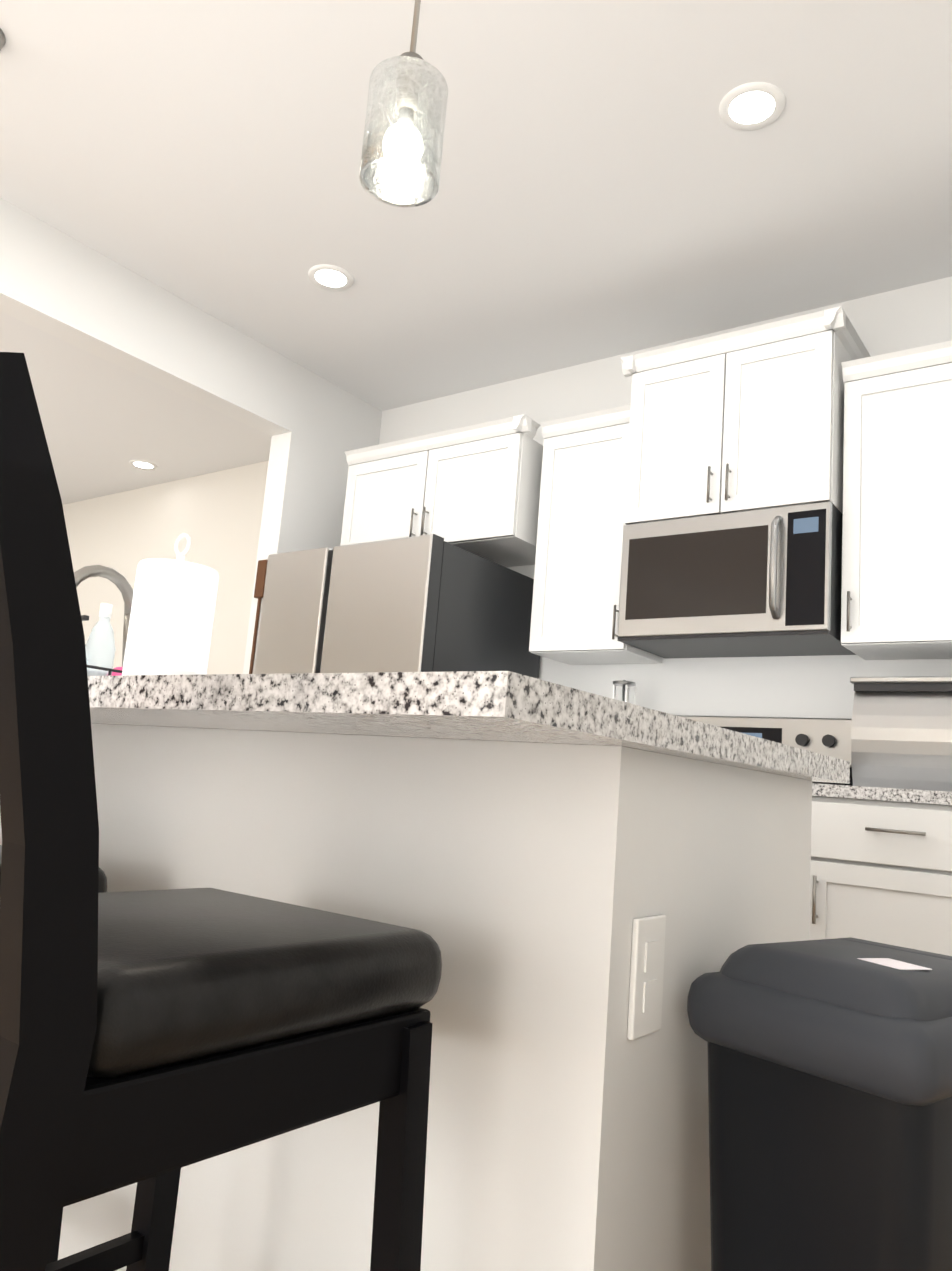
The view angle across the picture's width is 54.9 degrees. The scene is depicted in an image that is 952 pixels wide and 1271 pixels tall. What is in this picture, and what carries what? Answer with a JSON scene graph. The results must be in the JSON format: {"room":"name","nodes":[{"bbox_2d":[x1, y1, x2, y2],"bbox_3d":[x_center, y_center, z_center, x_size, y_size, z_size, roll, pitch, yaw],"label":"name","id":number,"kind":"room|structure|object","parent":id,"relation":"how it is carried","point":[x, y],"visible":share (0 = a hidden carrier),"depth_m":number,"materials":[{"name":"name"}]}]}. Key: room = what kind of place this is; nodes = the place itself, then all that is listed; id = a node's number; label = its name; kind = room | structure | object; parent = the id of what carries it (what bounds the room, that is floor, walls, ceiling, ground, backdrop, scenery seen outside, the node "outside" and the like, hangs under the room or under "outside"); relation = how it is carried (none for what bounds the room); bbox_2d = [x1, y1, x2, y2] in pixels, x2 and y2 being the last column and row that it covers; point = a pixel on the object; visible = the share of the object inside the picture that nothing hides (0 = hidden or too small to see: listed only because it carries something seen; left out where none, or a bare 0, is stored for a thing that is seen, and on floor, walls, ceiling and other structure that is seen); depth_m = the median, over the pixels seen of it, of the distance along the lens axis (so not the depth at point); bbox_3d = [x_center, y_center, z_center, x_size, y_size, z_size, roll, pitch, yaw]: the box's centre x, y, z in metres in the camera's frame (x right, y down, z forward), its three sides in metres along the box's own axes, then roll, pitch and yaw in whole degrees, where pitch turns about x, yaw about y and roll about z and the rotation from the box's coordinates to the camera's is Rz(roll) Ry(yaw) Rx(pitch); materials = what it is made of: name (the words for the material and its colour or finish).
{"room":"kitchen","nodes":[
{"label":"kitchen","id":0,"kind":"room"},
{"bbox_2d":[0,198,379,675],"bbox_3d":[-2.626,-0.433,2.064,0.140,2.770,7.480,-2,-12,36],"label":"wall","id":1,"kind":"structure","parent":0,"point":[236,524],"depth_m":4.39,"materials":[{"name":"white paint"}]},
{"bbox_2d":[249,559,267,673],"bbox_3d":[-1.024,0.032,4.234,0.060,0.780,0.024,-2,-12,36],"label":"wall hook","id":2,"kind":"object","parent":1,"relation":"attached to","point":[260,580],"visible":0.71,"depth_m":4.26,"materials":[{"name":"brown wood"}]},
{"bbox_2d":[0,0,951,504],"bbox_3d":[-2.960,-1.841,2.533,9.300,0.100,7.630,-2,-12,36],"label":"ceiling","id":3,"kind":"structure","parent":0,"point":[612,184],"depth_m":2.98,"materials":[{"name":"white paint"}]},
{"bbox_2d":[0,28,5,50],"bbox_3d":[-1.405,-1.145,2.435,0.130,1.055,0.130,-2,-12,36],"label":"pendant light","id":4,"kind":"object","parent":3,"relation":"hanging from","point":[2,39],"visible":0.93,"depth_m":2.53,"materials":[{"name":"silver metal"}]},
{"bbox_2d":[129,460,156,469],"bbox_3d":[-2.212,-1.133,6.099,0.179,0.010,0.179,6,-9,-8],"label":"recessed light","id":5,"kind":"object","parent":3,"relation":"in","point":[140,464],"depth_m":6.09,"materials":[{"name":"white"}]},
{"bbox_2d":[308,264,353,290],"bbox_3d":[-0.573,-1.411,3.624,0.179,0.010,0.179,6,-9,-8],"label":"recessed light","id":6,"kind":"object","parent":3,"relation":"in","point":[329,277],"depth_m":3.62,"materials":[{"name":"white"}]},
{"bbox_2d":[359,0,447,206],"bbox_3d":[-0.073,-1.199,1.463,0.130,1.055,0.130,-2,-12,36],"label":"pendant light","id":7,"kind":"object","parent":3,"relation":"hanging from","point":[411,80],"visible":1,"depth_m":1.36,"materials":[{"name":"clear glass"}]},
{"bbox_2d":[719,82,785,130],"bbox_3d":[0.772,-1.478,2.569,0.179,0.010,0.179,6,-9,-8],"label":"recessed light","id":8,"kind":"object","parent":3,"relation":"in","point":[751,106],"depth_m":2.56,"materials":[{"name":"white"}]},
{"bbox_2d":[376,276,951,718],"bbox_3d":[1.014,0.111,3.567,3.930,2.770,0.150,-2,-12,36],"label":"wall","id":9,"kind":"structure","parent":0,"point":[918,315],"depth_m":3.57,"materials":[{"name":"white paint"}]},
{"bbox_2d":[340,414,542,566],"bbox_3d":[-0.094,-0.595,4.159,1.010,0.495,0.469,-2,-12,36],"label":"upper cabinet","id":10,"kind":"object","parent":9,"relation":"attached to","point":[474,489],"visible":0.65,"depth_m":3.93,"materials":[{"name":"white paint"}]},
{"bbox_2d":[529,405,661,664],"bbox_3d":[0.504,-0.384,3.732,0.425,0.955,0.369,-2,-12,36],"label":"upper cabinet","id":11,"kind":"object","parent":9,"relation":"attached to","point":[576,588],"visible":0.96,"depth_m":3.62,"materials":[{"name":"white paint"}]},
{"bbox_2d":[620,306,870,524],"bbox_3d":[0.986,-0.715,3.401,0.815,0.655,0.449,-2,-12,36],"label":"upper cabinet","id":12,"kind":"object","parent":9,"relation":"attached to","point":[749,419],"visible":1,"depth_m":3.22,"materials":[{"name":"white paint"}]},
{"bbox_2d":[617,501,855,657],"bbox_3d":[0.937,-0.177,3.304,0.745,0.438,0.468,-2,-12,36],"label":"microwave","id":13,"kind":"object","parent":12,"relation":"attached to","point":[767,582],"visible":0.98,"depth_m":3.14,"materials":[{"name":"grey metal"}]},
{"bbox_2d":[841,340,951,659],"bbox_3d":[1.491,-0.423,3.012,0.480,0.955,0.369,-2,-12,36],"label":"upper cabinet","id":14,"kind":"object","parent":9,"relation":"attached to","point":[896,597],"visible":1,"depth_m":2.94,"materials":[{"name":"white paint"}]},
{"bbox_3d":[-3.187,0.981,2.065,9.300,0.100,7.630,-2,-12,36],"label":"floor","id":15,"kind":"structure","parent":0,"visible":0},
{"bbox_2d":[0,845,106,1264],"bbox_3d":[-0.794,0.421,1.098,0.399,1.072,0.534,-2,-12,36],"label":"bar stool","id":16,"kind":"object","parent":15,"relation":"on","point":[54,1249],"visible":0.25,"depth_m":1.14,"materials":[{"name":"black paint"}]},
{"bbox_2d":[0,352,441,1270],"bbox_3d":[-0.336,0.403,0.764,0.399,1.072,0.534,-2,-12,36],"label":"bar stool","id":17,"kind":"object","parent":15,"relation":"on","point":[152,1042],"visible":1,"depth_m":0.62,"materials":[{"name":"black paint"}]},
{"bbox_2d":[254,534,539,678],"bbox_3d":[-0.365,0.566,3.858,0.911,1.750,0.800,-2,-12,36],"label":"refrigerator","id":18,"kind":"object","parent":15,"relation":"on","point":[430,603],"visible":0.38,"depth_m":3.61,"materials":[{"name":"grey metal"}]},
{"bbox_2d":[0,723,811,1270],"bbox_3d":[-0.671,0.651,1.869,2.463,0.885,0.694,-2,-12,36],"label":"kitchen island","id":19,"kind":"object","parent":15,"relation":"on","point":[584,889],"depth_m":1.04,"materials":[{"name":"white paint"}]},
{"bbox_2d":[88,671,849,783],"bbox_3d":[-0.721,0.174,1.840,2.560,0.035,0.990,-2,-12,36],"label":"island countertop","id":20,"kind":"structure","parent":19,"relation":"on","point":[466,706],"depth_m":0.88,"materials":[{"name":"white stone"}]},
{"bbox_2d":[81,603,122,675],"bbox_3d":[-0.784,0.044,1.897,0.115,0.225,0.206,-2,-12,36],"label":"sink caddy","id":21,"kind":"object","parent":20,"relation":"on","point":[105,612],"visible":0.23,"depth_m":1.90,"materials":[{"name":"black plastic"}]},
{"bbox_2d":[74,565,133,666],"bbox_3d":[-0.925,0.013,2.177,0.137,0.358,0.238,-2,-12,36],"label":"faucet","id":22,"kind":"object","parent":20,"relation":"on","point":[120,582],"visible":0.25,"depth_m":2.20,"materials":[{"name":"silver metal"}]},
{"bbox_2d":[122,533,218,675],"bbox_3d":[-0.585,-0.026,1.766,0.152,0.353,0.152,-2,-12,36],"label":"paper towel holder","id":23,"kind":"object","parent":20,"relation":"on","point":[171,617],"visible":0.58,"depth_m":1.70,"materials":[{"name":"white paper"}]},
{"bbox_2d":[676,715,852,785],"bbox_3d":[0.785,0.806,3.041,0.751,1.135,0.701,-2,-12,36],"label":"range","id":24,"kind":"object","parent":15,"relation":"on","point":[830,737],"visible":0.08,"depth_m":3.21,"materials":[{"name":"grey metal"}]},
{"bbox_2d":[687,937,951,1270],"bbox_3d":[0.396,0.686,0.956,0.340,0.684,0.275,12,-12,-38],"label":"trash can","id":25,"kind":"object","parent":15,"relation":"on","point":[830,1097],"visible":1,"depth_m":0.90,"materials":[{"name":"black plastic"}]},
{"bbox_2d":[809,783,951,955],"bbox_3d":[1.294,0.875,2.674,0.493,1.020,0.672,-2,-12,36],"label":"base cabinet","id":26,"kind":"object","parent":15,"relation":"on","point":[881,866],"visible":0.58,"depth_m":2.49,"materials":[{"name":"white paint"}]},
{"bbox_2d":[850,676,951,791],"bbox_3d":[1.453,0.325,2.907,0.455,0.359,0.254,-2,-12,36],"label":"bread box","id":27,"kind":"object","parent":26,"relation":"on","point":[901,732],"visible":0.94,"depth_m":2.86,"materials":[{"name":"silver metal"}]},
{"bbox_3d":[0.256,0.917,3.431,0.563,1.020,0.672,-2,-12,36],"label":"base cabinet","id":28,"kind":"object","parent":15,"relation":"on","visible":0},
{"bbox_2d":[612,680,636,704],"bbox_3d":[0.565,0.356,3.559,0.134,0.370,0.120,-2,-12,36],"label":"utensil holder","id":29,"kind":"object","parent":28,"relation":"on","point":[625,692],"visible":0.19,"depth_m":3.56,"materials":[{"name":"silver metal"}]}
]}

